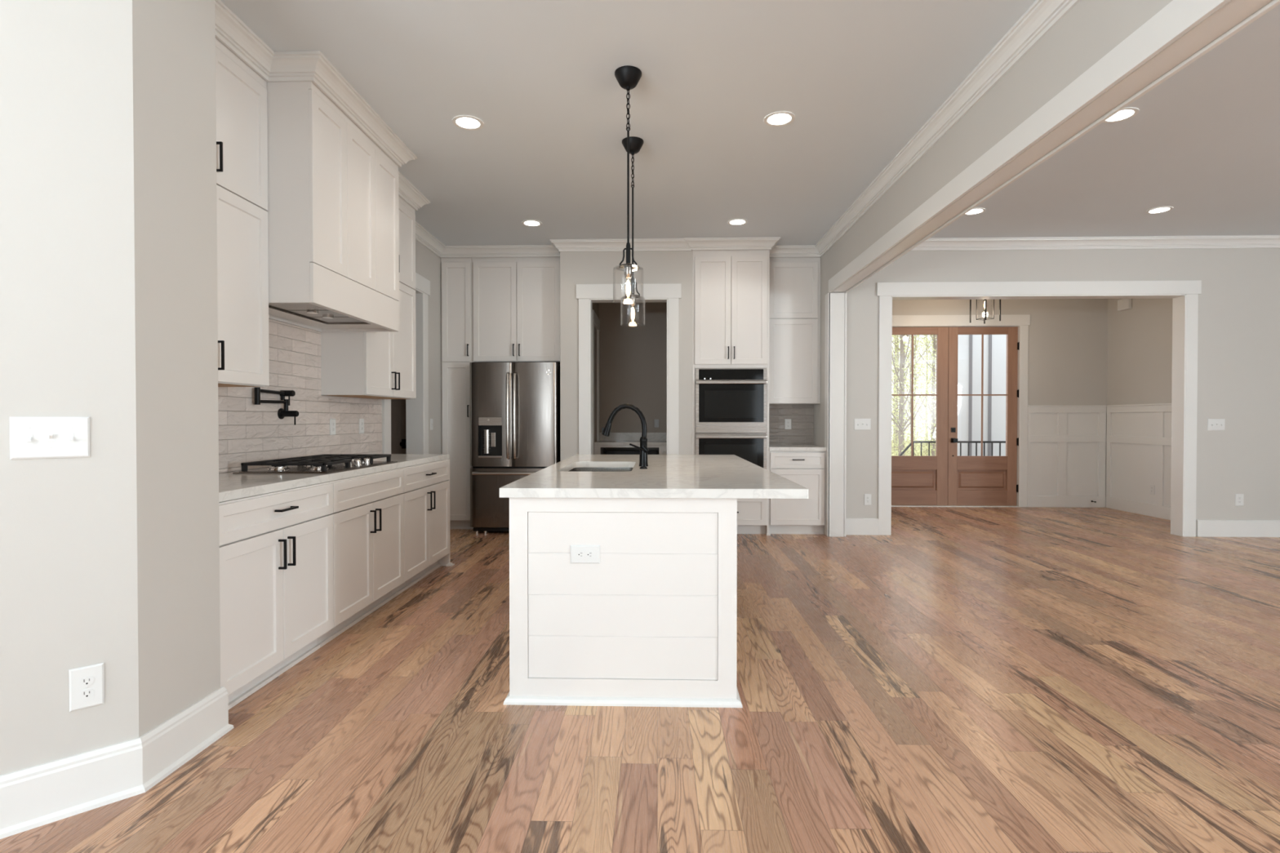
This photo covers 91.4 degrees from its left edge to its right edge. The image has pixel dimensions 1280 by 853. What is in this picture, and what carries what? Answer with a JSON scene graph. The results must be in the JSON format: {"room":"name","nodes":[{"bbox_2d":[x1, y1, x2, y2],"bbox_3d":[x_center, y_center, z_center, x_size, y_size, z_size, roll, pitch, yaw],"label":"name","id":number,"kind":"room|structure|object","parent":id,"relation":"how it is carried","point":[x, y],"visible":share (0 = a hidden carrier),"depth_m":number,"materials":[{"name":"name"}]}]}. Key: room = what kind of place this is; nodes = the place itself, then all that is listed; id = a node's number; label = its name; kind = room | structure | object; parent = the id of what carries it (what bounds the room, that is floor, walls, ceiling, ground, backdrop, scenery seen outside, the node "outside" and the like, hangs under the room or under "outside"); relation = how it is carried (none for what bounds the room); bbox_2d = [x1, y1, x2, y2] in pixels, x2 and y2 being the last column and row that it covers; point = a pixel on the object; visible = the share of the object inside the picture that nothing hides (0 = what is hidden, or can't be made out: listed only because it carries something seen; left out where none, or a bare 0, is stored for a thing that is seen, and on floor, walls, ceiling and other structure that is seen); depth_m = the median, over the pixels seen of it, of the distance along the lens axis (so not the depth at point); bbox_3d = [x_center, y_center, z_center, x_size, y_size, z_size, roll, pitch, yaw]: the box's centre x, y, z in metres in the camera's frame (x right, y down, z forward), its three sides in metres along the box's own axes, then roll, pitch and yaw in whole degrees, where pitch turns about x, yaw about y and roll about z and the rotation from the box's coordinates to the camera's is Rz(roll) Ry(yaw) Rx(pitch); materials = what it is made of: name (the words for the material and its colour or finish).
{"room":"kitchen","nodes":[
{"label":"kitchen","id":0,"kind":"room"},
{"bbox_2d":[0,0,220,775],"bbox_3d":[-2.770,-0.343,1.528,2.869,3.070,0.842,-1,1,-43],"label":"wall","id":1,"kind":"structure","parent":0,"point":[110,557],"depth_m":1.98,"materials":[{"name":"beige paint"}]},
{"bbox_2d":[9,417,89,459],"bbox_3d":[-1.773,0.033,1.881,0.176,0.125,0.019,-1,1,-44],"label":"light switch","id":2,"kind":"object","parent":1,"relation":"attached to","point":[30,437],"visible":1,"depth_m":1.88,"materials":[{"name":"white plastic"}]},
{"bbox_2d":[68,662,104,711],"bbox_3d":[-1.722,0.812,1.946,0.082,0.130,0.009,-1,1,-43],"label":"wall outlet","id":3,"kind":"object","parent":1,"relation":"attached to","point":[86,683],"visible":1,"depth_m":1.94,"materials":[{"name":"white plastic"}]},
{"bbox_2d":[80,675,93,686],"bbox_3d":[-1.720,0.792,1.943,0.033,0.027,0.002,-1,1,-43],"label":"receptacle","id":4,"kind":"object","parent":3,"relation":"attached to","point":[85,681],"depth_m":1.94,"materials":[{"name":"white plastic"}]},
{"bbox_2d":[80,688,93,698],"bbox_3d":[-1.720,0.831,1.944,0.033,0.027,0.002,-1,1,-43],"label":"receptacle","id":5,"kind":"object","parent":3,"relation":"attached to","point":[84,693],"depth_m":1.94,"materials":[{"name":"white plastic"}]},
{"bbox_2d":[0,686,234,839],"bbox_3d":[-2.458,1.109,1.265,0.327,0.172,2.928,1,1,40],"label":"baseboard","id":6,"kind":"structure","parent":1,"relation":"attached to","point":[42,794],"depth_m":1.97,"materials":[{"name":"white paint"}]},
{"bbox_2d":[215,0,1079,257],"bbox_3d":[-0.250,-1.825,1.602,4.130,0.104,10.430,0,1,2],"label":"trim","id":7,"kind":"structure","parent":1,"relation":"attached to","point":[1042,15],"depth_m":3.79,"materials":[{"name":"white paint"}]},
{"bbox_2d":[220,240,441,473],"bbox_3d":[-2.294,-0.381,4.873,0.140,3.070,4.898,0,1,2],"label":"wall","id":8,"kind":"structure","parent":0,"point":[428,264],"depth_m":6.58,"materials":[{"name":"beige paint"}]},
{"bbox_2d":[215,37,269,386],"bbox_3d":[-2.098,-1.046,2.840,0.362,1.690,0.854,0,1,2],"label":"upper cabinet","id":9,"kind":"object","parent":8,"relation":"attached to","point":[241,92],"visible":0.35,"depth_m":3.06,"materials":[{"name":"white paint"}]},
{"bbox_2d":[217,318,382,473],"bbox_3d":[-2.248,-0.205,3.882,0.008,0.898,2.900,0,1,2],"label":"tiled wall","id":10,"kind":"structure","parent":8,"relation":"attached to","point":[249,432],"depth_m":4.02,"materials":[{"name":"white tile"}]},
{"bbox_2d":[253,386,298,425],"bbox_3d":[-2.194,-0.118,3.771,0.106,0.220,0.329,0,1,2],"label":"pot filler","id":11,"kind":"object","parent":10,"relation":"attached to","point":[282,413],"visible":1,"depth_m":3.88,"materials":[{"name":"black metal"}]},
{"bbox_2d":[329,418,335,435],"bbox_3d":[-2.221,0.002,4.524,0.009,0.118,0.075,0,1,2],"label":"wall outlet","id":12,"kind":"object","parent":10,"relation":"attached to","point":[332,421],"visible":1,"depth_m":4.51,"materials":[{"name":"white plastic"}]},
{"bbox_2d":[359,418,364,433],"bbox_3d":[-2.209,-0.003,4.964,0.009,0.118,0.075,0,1,2],"label":"wall outlet","id":13,"kind":"object","parent":10,"relation":"attached to","point":[361,420],"visible":1,"depth_m":4.96,"materials":[{"name":"white plastic"}]},
{"bbox_2d":[266,81,399,332],"bbox_3d":[-1.970,-1.278,3.807,0.563,1.249,1.090,0,1,2],"label":"range hood","id":14,"kind":"object","parent":8,"relation":"attached to","point":[333,211],"visible":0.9,"depth_m":3.46,"materials":[{"name":"white paint"}]},
{"bbox_2d":[320,196,416,399],"bbox_3d":[-2.043,-1.069,4.807,0.362,1.690,0.896,0,1,2],"label":"upper cabinet","id":15,"kind":"object","parent":8,"relation":"attached to","point":[372,365],"visible":0.49,"depth_m":4.68,"materials":[{"name":"white paint"}]},
{"bbox_2d":[382,272,430,453],"bbox_3d":[-2.263,-0.173,5.889,0.186,2.630,1.100,0,1,2],"label":"trim","id":16,"kind":"structure","parent":8,"relation":"attached to","point":[416,409],"depth_m":6.26,"materials":[{"name":"white paint"}]},
{"bbox_2d":[560,250,692,461],"bbox_3d":[-0.115,-0.412,7.582,1.385,3.070,2.080,0,1,2],"label":"wall","id":17,"kind":"structure","parent":0,"point":[660,267],"depth_m":6.54,"materials":[{"name":"beige paint"}]},
{"bbox_2d":[576,283,681,454],"bbox_3d":[-0.116,-0.176,6.600,1.096,2.620,0.164,0,1,2],"label":"trim","id":18,"kind":"structure","parent":17,"relation":"attached to","point":[670,293],"depth_m":6.51,"materials":[{"name":"white paint"}]},
{"bbox_2d":[591,302,666,454],"bbox_3d":[-0.086,-0.408,7.632,1.198,3.060,1.939,0,1,2],"label":"wall","id":19,"kind":"structure","parent":0,"point":[633,354],"depth_m":8.50,"materials":[{"name":"beige paint"}]},
{"bbox_2d":[591,310,599,454],"bbox_3d":[-0.562,-0.147,7.968,0.030,2.530,0.840,0,1,2],"label":"trim","id":20,"kind":"structure","parent":19,"relation":"attached to","point":[595,320],"depth_m":7.98,"materials":[{"name":"white paint"}]},
{"bbox_2d":[653,419,658,427],"bbox_3d":[0.225,-0.043,8.486,0.065,0.110,0.022,0,1,2],"label":"wall outlet","id":21,"kind":"object","parent":19,"relation":"attached to","point":[655,421],"visible":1,"depth_m":8.49,"materials":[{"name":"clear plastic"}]},
{"bbox_2d":[0,506,1279,852],"bbox_3d":[2.570,1.212,2.468,14.200,0.060,12.550,0,1,2],"label":"floor","id":22,"kind":"structure","parent":0,"point":[957,679],"depth_m":2.49,"materials":[{"name":"brown wood"}]},
{"bbox_2d":[218,482,333,709],"bbox_3d":[-1.936,0.738,2.870,0.679,0.879,0.883,0,1,2],"label":"base cabinet","id":23,"kind":"object","parent":22,"relation":"on","point":[277,569],"visible":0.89,"depth_m":2.80,"materials":[{"name":"white paint"}]},
{"bbox_2d":[218,453,448,502],"bbox_3d":[-1.940,0.266,3.823,0.623,0.040,2.802,0,1,2],"label":"countertop","id":24,"kind":"structure","parent":23,"relation":"on","point":[232,486],"depth_m":3.14,"materials":[{"name":"white stone"}]},
{"bbox_2d":[232,453,397,474],"bbox_3d":[-1.899,0.218,3.765,0.512,0.056,0.895,0,1,2],"label":"gas cooktop","id":25,"kind":"object","parent":24,"relation":"in","point":[324,464],"visible":1,"depth_m":3.55,"materials":[{"name":"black metal"}]},
{"bbox_2d":[317,468,404,647],"bbox_3d":[-1.911,0.727,3.772,0.679,0.879,0.916,0,1,2],"label":"base cabinet","id":26,"kind":"object","parent":22,"relation":"on","point":[368,513],"visible":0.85,"depth_m":3.68,"materials":[{"name":"white paint"}]},
{"bbox_2d":[391,459,454,597],"bbox_3d":[-1.885,0.716,4.714,0.679,0.879,0.965,0,1,2],"label":"base cabinet","id":27,"kind":"object","parent":22,"relation":"on","point":[426,493],"visible":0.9,"depth_m":4.63,"materials":[{"name":"white paint"}]},
{"bbox_2d":[440,257,473,528],"bbox_3d":[-1.996,-0.404,6.976,0.335,3.068,0.432,0,1,2],"label":"pantry cabinet","id":28,"kind":"object","parent":22,"relation":"on","point":[455,272],"visible":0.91,"depth_m":6.80,"materials":[{"name":"white paint"}]},
{"bbox_2d":[470,362,560,533],"bbox_3d":[-1.324,0.229,6.816,0.916,1.806,0.694,0,1,2],"label":"refrigerator","id":29,"kind":"object","parent":22,"relation":"on","point":[515,406],"visible":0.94,"depth_m":6.55,"materials":[{"name":"silver metal"}]},
{"bbox_2d":[503,497,742,707],"bbox_3d":[-0.040,0.726,3.865,1.010,0.879,2.472,0,1,2],"label":"kitchen island","id":30,"kind":"object","parent":22,"relation":"on","point":[653,623],"visible":0.94,"depth_m":2.66,"materials":[{"name":"white paint"}]},
{"bbox_2d":[570,545,599,563],"bbox_3d":[-0.233,0.543,2.655,0.127,0.078,0.009,0,1,2],"label":"wall outlet","id":31,"kind":"object","parent":30,"relation":"attached to","point":[579,553],"visible":1,"depth_m":2.65,"materials":[{"name":"white plastic"}]},
{"bbox_2d":[577,551,583,558],"bbox_3d":[-0.253,0.543,2.652,0.027,0.033,0.002,0,1,2],"label":"receptacle","id":32,"kind":"object","parent":31,"relation":"attached to","point":[580,553],"depth_m":2.65,"materials":[{"name":"white plastic"}]},
{"bbox_2d":[586,551,592,558],"bbox_3d":[-0.214,0.544,2.651,0.027,0.033,0.002,0,1,2],"label":"receptacle","id":33,"kind":"object","parent":31,"relation":"attached to","point":[588,553],"depth_m":2.65,"materials":[{"name":"white plastic"}]},
{"bbox_2d":[499,454,808,498],"bbox_3d":[0.089,0.265,3.876,1.297,0.040,2.523,0,1,2],"label":"island countertop","id":34,"kind":"structure","parent":30,"relation":"on","point":[665,476],"depth_m":2.93,"materials":[{"name":"white stone"}]},
{"bbox_2d":[568,467,633,471],"bbox_3d":[-0.247,0.390,3.878,0.460,0.208,0.850,0,1,2],"label":"sink","id":35,"kind":"object","parent":34,"relation":"in","point":[575,469],"visible":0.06,"depth_m":4.29,"materials":[{"name":"silver metal"}]},
{"bbox_2d":[601,403,648,466],"bbox_3d":[-0.091,0.052,3.862,0.293,0.388,0.068,0,1,2],"label":"kitchen faucet","id":36,"kind":"object","parent":34,"relation":"on","point":[643,461],"visible":1,"depth_m":3.85,"materials":[{"name":"black metal"}]},
{"bbox_2d":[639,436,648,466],"bbox_3d":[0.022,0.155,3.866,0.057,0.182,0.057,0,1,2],"label":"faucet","id":37,"kind":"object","parent":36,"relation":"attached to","point":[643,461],"depth_m":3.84,"materials":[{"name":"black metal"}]},
{"bbox_2d":[594,445,666,454],"bbox_3d":[-0.076,0.677,8.174,0.989,0.879,0.640,0,1,2],"label":"base cabinet","id":38,"kind":"object","parent":22,"relation":"on","point":[598,450],"visible":0.14,"depth_m":7.88,"materials":[{"name":"white paint"}]},
{"bbox_2d":[594,432,666,445],"bbox_3d":[-0.071,0.161,8.172,0.998,0.150,0.669,0,1,2],"label":"countertop","id":39,"kind":"structure","parent":38,"relation":"on","point":[615,438],"depth_m":8.48,"materials":[{"name":"white stone"}]},
{"bbox_2d":[604,449,657,454],"bbox_3d":[-0.102,0.510,8.145,0.660,0.411,0.535,0,1,2],"label":"appliance","id":40,"kind":"object","parent":38,"relation":"in","point":[611,451],"visible":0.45,"depth_m":7.88,"materials":[{"name":"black metal"}]},
{"bbox_2d":[692,249,770,535],"bbox_3d":[0.961,-0.402,6.784,0.810,3.068,0.652,0,1,2],"label":"tall cabinet","id":41,"kind":"object","parent":22,"relation":"on","point":[731,288],"visible":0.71,"depth_m":6.49,"materials":[{"name":"white paint"}]},
{"bbox_2d":[694,368,767,469],"bbox_3d":[0.953,0.047,6.732,0.740,1.312,0.590,0,1,2],"label":"double wall oven","id":42,"kind":"object","parent":41,"relation":"in","point":[731,403],"visible":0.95,"depth_m":6.49,"materials":[{"name":"silver metal"}]},
{"bbox_2d":[768,450,825,534],"bbox_3d":[1.656,0.693,6.787,0.606,0.879,0.632,0,1,2],"label":"base cabinet","id":43,"kind":"object","parent":22,"relation":"on","point":[806,469],"visible":0.82,"depth_m":6.51,"materials":[{"name":"white paint"}]},
{"bbox_2d":[768,444,826,451],"bbox_3d":[1.656,0.232,6.794,0.607,0.040,0.609,0,1,2],"label":"countertop","id":44,"kind":"structure","parent":43,"relation":"on","point":[771,447],"depth_m":6.50,"materials":[{"name":"white stone"}]},
{"bbox_2d":[220,0,1279,245],"bbox_3d":[2.572,-1.939,2.507,14.200,0.100,12.700,0,1,2],"label":"ceiling","id":45,"kind":"structure","parent":0,"point":[859,79],"depth_m":3.86,"materials":[{"name":"paint"}]},
{"bbox_2d":[452,115,483,130],"bbox_3d":[-1.077,-1.901,3.916,0.190,0.006,0.190,0,1,2],"label":"recessed light","id":46,"kind":"object","parent":45,"relation":"in","point":[463,122],"visible":1,"depth_m":3.91,"materials":[{"name":"white paint"}]},
{"bbox_2d":[521,219,542,226],"bbox_3d":[-1.025,-1.925,5.924,0.190,0.006,0.190,0,1,2],"label":"recessed light","id":47,"kind":"object","parent":45,"relation":"in","point":[530,223],"visible":1,"depth_m":5.92,"materials":[{"name":"white paint"}]},
{"bbox_2d":[613,65,643,302],"bbox_3d":[-0.063,-1.284,3.365,0.164,1.227,0.164,0,1,2],"label":"pendant light","id":48,"kind":"object","parent":45,"relation":"hanging from","point":[628,77],"visible":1,"depth_m":3.36,"materials":[{"name":"black metal"}]},
{"bbox_2d":[624,266,632,278],"bbox_3d":[-0.063,-0.831,3.370,0.044,0.059,0.044,0,1,2],"label":"socket","id":49,"kind":"object","parent":48,"relation":"attached to","point":[628,269],"depth_m":3.35,"materials":[{"name":"silver metal"}]},
{"bbox_2d":[621,136,644,320],"bbox_3d":[-0.048,-1.294,4.188,0.164,1.227,0.164,0,1,2],"label":"pendant light","id":50,"kind":"object","parent":45,"relation":"hanging from","point":[636,144],"visible":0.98,"depth_m":4.18,"materials":[{"name":"black metal"}]},
{"bbox_2d":[629,296,635,306],"bbox_3d":[-0.048,-0.841,4.194,0.044,0.059,0.044,0,1,2],"label":"socket","id":51,"kind":"object","parent":50,"relation":"attached to","point":[632,300],"depth_m":4.18,"materials":[{"name":"silver metal"}]},
{"bbox_2d":[727,218,747,225],"bbox_3d":[0.919,-1.924,5.887,0.190,0.006,0.190,0,1,2],"label":"recessed light","id":52,"kind":"object","parent":45,"relation":"in","point":[735,221],"visible":1,"depth_m":5.88,"materials":[{"name":"white paint"}]},
{"bbox_2d":[764,111,795,126],"bbox_3d":[0.862,-1.901,3.867,0.190,0.006,0.190,0,1,2],"label":"recessed light","id":53,"kind":"object","parent":45,"relation":"in","point":[780,118],"visible":1,"depth_m":3.86,"materials":[{"name":"white paint"}]},
{"bbox_2d":[964,207,986,215],"bbox_3d":[2.983,-1.921,5.586,0.190,0.006,0.190,0,1,2],"label":"recessed light","id":54,"kind":"object","parent":45,"relation":"in","point":[979,210],"visible":0.75,"depth_m":5.59,"materials":[{"name":"white paint"}]},
{"bbox_2d":[969,299,1000,324],"bbox_3d":[4.126,-1.598,7.470,0.235,0.694,0.235,0,1,-18],"label":"lantern","id":55,"kind":"object","parent":45,"relation":"hanging from","point":[984,300],"visible":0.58,"depth_m":7.47,"materials":[{"name":"black metal"}]},
{"bbox_2d":[1102,106,1139,123],"bbox_3d":[2.930,-1.900,3.820,0.190,0.006,0.190,0,1,2],"label":"recessed light","id":56,"kind":"object","parent":45,"relation":"in","point":[1125,113],"visible":0.71,"depth_m":3.82,"materials":[{"name":"white paint"}]},
{"bbox_2d":[1145,206,1173,213],"bbox_3d":[4.614,-1.920,5.552,0.190,0.006,0.190,0,1,2],"label":"recessed light","id":57,"kind":"object","parent":45,"relation":"in","point":[1163,209],"visible":1,"depth_m":5.55,"materials":[{"name":"white paint"}]},
{"bbox_2d":[813,249,844,446],"bbox_3d":[2.037,-0.403,6.822,0.150,3.070,0.760,0,1,2],"label":"wall","id":58,"kind":"structure","parent":0,"point":[819,409],"depth_m":6.71,"materials":[{"name":"beige paint"}]},
{"bbox_2d":[828,0,1279,293],"bbox_3d":[1.885,-1.375,1.370,0.190,0.131,10.075,0,1,2],"label":"ceiling beam","id":59,"kind":"structure","parent":58,"relation":"attached to","point":[1182,32],"depth_m":2.67,"materials":[{"name":"white paint"}]},
{"bbox_2d":[957,334,1006,456],"bbox_3d":[6.561,-0.161,10.484,2.670,4.100,0.170,0,1,2],"label":"wall","id":60,"kind":"structure","parent":0,"point":[969,346],"depth_m":10.44,"materials":[{"name":"white"}]},
{"bbox_2d":[892,298,1107,506],"bbox_3d":[4.495,-0.425,8.703,4.100,3.070,0.140,0,1,2],"label":"wall","id":61,"kind":"structure","parent":0,"point":[1068,364],"depth_m":8.59,"materials":[{"name":"beige paint"}]},
{"bbox_2d":[891,327,948,505],"bbox_3d":[3.800,-0.140,8.698,0.941,2.475,0.045,0,1,2],"label":"door","id":62,"kind":"structure","parent":61,"relation":"in","point":[916,480],"depth_m":8.68,"materials":[{"name":"brown wood"}]},
{"bbox_2d":[891,505,1019,506],"bbox_3d":[4.272,1.105,8.697,1.915,0.011,0.120,0,1,2],"label":"threshold","id":63,"kind":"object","parent":61,"relation":"attached to","point":[891,505],"depth_m":8.65,"materials":[{"name":"white paint"}]},
{"bbox_2d":[892,314,1030,506],"bbox_3d":[4.272,-0.213,8.688,2.165,2.646,0.144,0,1,2],"label":"trim","id":64,"kind":"structure","parent":61,"relation":"attached to","point":[1022,322],"depth_m":8.60,"materials":[{"name":"white paint"}]},
{"bbox_2d":[947,326,1019,506],"bbox_3d":[4.752,-0.139,8.637,0.954,2.475,0.115,0,1,2],"label":"door","id":65,"kind":"structure","parent":61,"relation":"in","point":[973,481],"depth_m":8.66,"materials":[{"name":"brown wood"}]},
{"bbox_2d":[1026,405,1106,507],"bbox_3d":[5.861,0.410,8.587,1.054,1.402,0.034,0,1,2],"label":"wainscoting","id":66,"kind":"structure","parent":61,"relation":"attached to","point":[1067,444],"depth_m":8.59,"materials":[{"name":"white paint"}]},
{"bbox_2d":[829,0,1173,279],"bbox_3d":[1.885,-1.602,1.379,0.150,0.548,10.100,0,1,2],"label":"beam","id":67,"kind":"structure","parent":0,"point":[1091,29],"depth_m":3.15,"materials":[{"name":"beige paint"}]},
{"bbox_2d":[844,248,1279,523],"bbox_3d":[5.895,-0.400,6.493,7.579,3.070,0.120,0,1,2],"label":"wall","id":68,"kind":"structure","parent":0,"point":[1238,335],"depth_m":6.44,"materials":[{"name":"beige paint"}]},
{"bbox_2d":[824,293,846,537],"bbox_3d":[2.027,-0.118,6.482,0.190,2.508,0.125,0,1,2],"label":"trim","id":69,"kind":"structure","parent":68,"relation":"attached to","point":[835,363],"depth_m":6.42,"materials":[{"name":"white paint"}]},
{"bbox_2d":[845,518,878,535],"bbox_3d":[2.313,1.049,6.541,0.376,0.172,0.018,0,1,2],"label":"baseboard","id":70,"kind":"structure","parent":68,"relation":"attached to","point":[862,526],"depth_m":6.53,"materials":[{"name":"white paint"}]},
{"bbox_2d":[853,418,871,430],"bbox_3d":[2.327,-0.023,6.528,0.172,0.120,0.019,0,1,2],"label":"light switch","id":71,"kind":"object","parent":68,"relation":"attached to","point":[859,424],"visible":1,"depth_m":6.53,"materials":[{"name":"white plastic"}]},
{"bbox_2d":[864,493,871,505],"bbox_3d":[2.384,0.765,6.540,0.073,0.118,0.009,0,1,2],"label":"wall outlet","id":72,"kind":"object","parent":68,"relation":"attached to","point":[867,496],"visible":1,"depth_m":6.54,"materials":[{"name":"white plastic"}]},
{"bbox_2d":[876,280,1201,537],"bbox_3d":[4.110,-0.182,6.542,3.286,2.633,0.164,0,1,2],"label":"trim","id":73,"kind":"structure","parent":68,"relation":"attached to","point":[1184,294],"depth_m":6.46,"materials":[{"name":"white paint"}]},
{"bbox_2d":[911,235,1279,250],"bbox_3d":[5.745,-1.822,1.319,7.570,0.104,10.200,0,1,2],"label":"trim","id":74,"kind":"structure","parent":68,"relation":"attached to","point":[1236,241],"depth_m":6.40,"materials":[{"name":"white paint"}]},
{"bbox_2d":[1207,418,1225,430],"bbox_3d":[5.932,-0.019,6.427,0.172,0.120,0.019,0,1,2],"label":"light switch","id":75,"kind":"object","parent":68,"relation":"attached to","point":[1212,424],"visible":1,"depth_m":6.43,"materials":[{"name":"white plastic"}]},
{"bbox_2d":[1195,520,1279,537],"bbox_3d":[7.713,1.051,6.390,3.938,0.172,0.018,0,1,2],"label":"baseboard","id":76,"kind":"structure","parent":68,"relation":"attached to","point":[1204,528],"depth_m":6.43,"materials":[{"name":"white paint"}]},
{"bbox_2d":[1235,493,1244,506],"bbox_3d":[6.172,0.756,6.434,0.085,0.125,0.009,0,1,2],"label":"wall outlet","id":77,"kind":"object","parent":68,"relation":"attached to","point":[1239,498],"visible":1,"depth_m":6.43,"materials":[{"name":"white plastic"}]},
{"bbox_2d":[1106,298,1173,404],"bbox_3d":[6.449,-0.412,7.558,0.130,3.070,2.040,0,1,2],"label":"wall","id":78,"kind":"structure","parent":0,"point":[1140,337],"depth_m":8.00,"materials":[{"name":"beige paint"}]},
{"bbox_2d":[1117,298,1131,311],"bbox_3d":[6.376,-1.610,8.227,0.052,0.150,0.200,0,1,2],"label":"door chime","id":79,"kind":"object","parent":78,"relation":"attached to","point":[1122,304],"visible":0.82,"depth_m":8.20,"materials":[{"name":"white plastic"}]},
{"bbox_2d":[1106,403,1171,519],"bbox_3d":[6.367,0.422,7.570,0.034,1.402,1.990,0,1,2],"label":"wainscoting","id":80,"kind":"structure","parent":78,"relation":"attached to","point":[1139,436],"depth_m":8.00,"materials":[{"name":"white paint"}]},
{"bbox_3d":[-3.241,-0.391,5.739,1.800,3.070,2.100,0,1,2],"label":"wall","id":81,"kind":"structure","parent":0,"visible":0},
{"bbox_2d":[391,399,406,453],"bbox_3d":[-2.826,-0.071,6.612,0.820,2.390,0.132,0,1,2],"label":"door","id":82,"kind":"structure","parent":81,"relation":"in","point":[398,442],"depth_m":6.63,"materials":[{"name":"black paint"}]},
{"bbox_3d":[-0.093,-0.408,7.201,4.130,3.070,0.120,0,1,2],"label":"wall","id":83,"kind":"structure","parent":0,"visible":0},
{"bbox_2d":[471,257,559,364],"bbox_3d":[-1.328,-1.321,6.947,0.998,1.233,0.432,0,1,2],"label":"upper cabinet","id":84,"kind":"object","parent":83,"relation":"attached to","point":[516,300],"visible":0.88,"depth_m":6.77,"materials":[{"name":"white paint"}]},
{"bbox_2d":[768,404,813,444],"bbox_3d":[1.665,-0.021,7.092,0.607,0.458,0.008,0,1,2],"label":"tiled wall","id":85,"kind":"structure","parent":83,"relation":"attached to","point":[802,415],"depth_m":7.08,"materials":[{"name":"beige tile"}]},
{"bbox_2d":[784,418,791,429],"bbox_3d":[1.679,-0.026,7.082,0.073,0.118,0.009,0,1,2],"label":"wall outlet","id":86,"kind":"object","parent":85,"relation":"attached to","point":[787,421],"visible":1,"depth_m":7.08,"materials":[{"name":"white plastic"}]},
{"bbox_2d":[768,257,820,404],"bbox_3d":[1.660,-1.094,6.928,0.606,1.688,0.308,0,1,2],"label":"upper cabinet","id":87,"kind":"object","parent":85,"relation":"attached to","point":[794,293],"visible":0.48,"depth_m":6.78,"materials":[{"name":"white paint"}]},
{"label":"outside","id":88,"kind":"structure","parent":0,"visible":0},
{"bbox_2d":[891,440,931,455],"bbox_3d":[10.961,1.667,34.218,40.000,0.100,51.020,0,1,2],"label":"ground","id":89,"kind":"structure","parent":88,"point":[906,441],"depth_m":41.82,"materials":[{"name":"green plant"}]},
{"bbox_2d":[891,335,910,444],"bbox_3d":[18.246,-3.499,44.470,2.340,10.003,2.346,0,1,2],"label":"tree","id":90,"kind":"object","parent":89,"relation":"on","point":[894,335],"visible":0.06,"depth_m":44.38,"materials":[{"name":"green plant"}]},
{"bbox_2d":[891,334,916,453],"bbox_3d":[14.936,-3.409,36.570,2.335,10.002,2.343,0,1,2],"label":"tree","id":91,"kind":"object","parent":89,"relation":"on","point":[894,405],"visible":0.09,"depth_m":36.56,"materials":[{"name":"green plant"}]},
{"bbox_2d":[891,334,924,455],"bbox_3d":[12.234,-2.580,29.654,2.414,8.503,2.401,0,1,2],"label":"tree","id":92,"kind":"object","parent":89,"relation":"on","point":[897,353],"visible":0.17,"depth_m":29.65,"materials":[{"name":"green plant"}]},
{"bbox_2d":[891,334,936,455],"bbox_3d":[6.874,-2.676,16.286,2.408,9.003,2.334,0,1,2],"label":"tree","id":93,"kind":"object","parent":89,"relation":"on","point":[901,425],"visible":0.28,"depth_m":16.32,"materials":[{"name":"green plant"}]},
{"bbox_2d":[891,334,936,455],"bbox_3d":[10.119,-2.263,23.905,2.408,8.002,2.321,0,1,2],"label":"tree","id":94,"kind":"object","parent":89,"relation":"on","point":[908,366],"visible":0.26,"depth_m":23.87,"materials":[{"name":"green plant"}]},
{"bbox_2d":[891,334,936,455],"bbox_3d":[8.078,-3.203,18.556,2.332,10.002,2.308,0,1,2],"label":"tree","id":95,"kind":"object","parent":89,"relation":"on","point":[910,354],"visible":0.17,"depth_m":18.61,"materials":[{"name":"green plant"}]},
{"bbox_2d":[891,334,936,455],"bbox_3d":[14.154,-2.357,32.090,2.360,8.002,2.360,0,1,2],"label":"tree","id":96,"kind":"object","parent":89,"relation":"on","point":[916,375],"visible":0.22,"depth_m":32.09,"materials":[{"name":"green plant"}]},
{"bbox_2d":[903,334,936,455],"bbox_3d":[10.252,-2.739,21.702,2.398,9.003,2.334,0,1,2],"label":"tree","id":97,"kind":"object","parent":89,"relation":"on","point":[934,348],"visible":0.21,"depth_m":21.74,"materials":[{"name":"green plant"}]},
{"bbox_2d":[904,334,936,455],"bbox_3d":[12.136,-2.286,25.845,2.344,8.002,2.367,0,1,2],"label":"tree","id":98,"kind":"object","parent":89,"relation":"on","point":[917,335],"visible":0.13,"depth_m":25.90,"materials":[{"name":"green plant"}]},
{"bbox_2d":[906,334,936,452],"bbox_3d":[17.691,-2.931,38.493,2.331,9.003,2.337,0,1,2],"label":"tree","id":99,"kind":"object","parent":89,"relation":"on","point":[923,335],"visible":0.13,"depth_m":38.51,"materials":[{"name":"green plant"}]},
{"bbox_2d":[922,339,936,454],"bbox_3d":[14.243,-2.317,28.591,2.383,8.002,2.352,0,1,2],"label":"tree","id":100,"kind":"object","parent":89,"relation":"on","point":[928,340],"visible":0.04,"depth_m":29.01,"materials":[{"name":"green plant"}]},
{"bbox_3d":[5.125,1.173,9.777,5.300,0.090,1.995,0,1,2],"label":"floor","id":101,"kind":"structure","parent":0,"visible":0},
{"bbox_2d":[898,440,1005,456],"bbox_3d":[5.082,0.769,10.070,1.924,1.069,0.038,0,1,2],"label":"porch railing","id":102,"kind":"object","parent":101,"relation":"on","point":[914,442],"visible":0.17,"depth_m":10.05,"materials":[{"name":"metal"}]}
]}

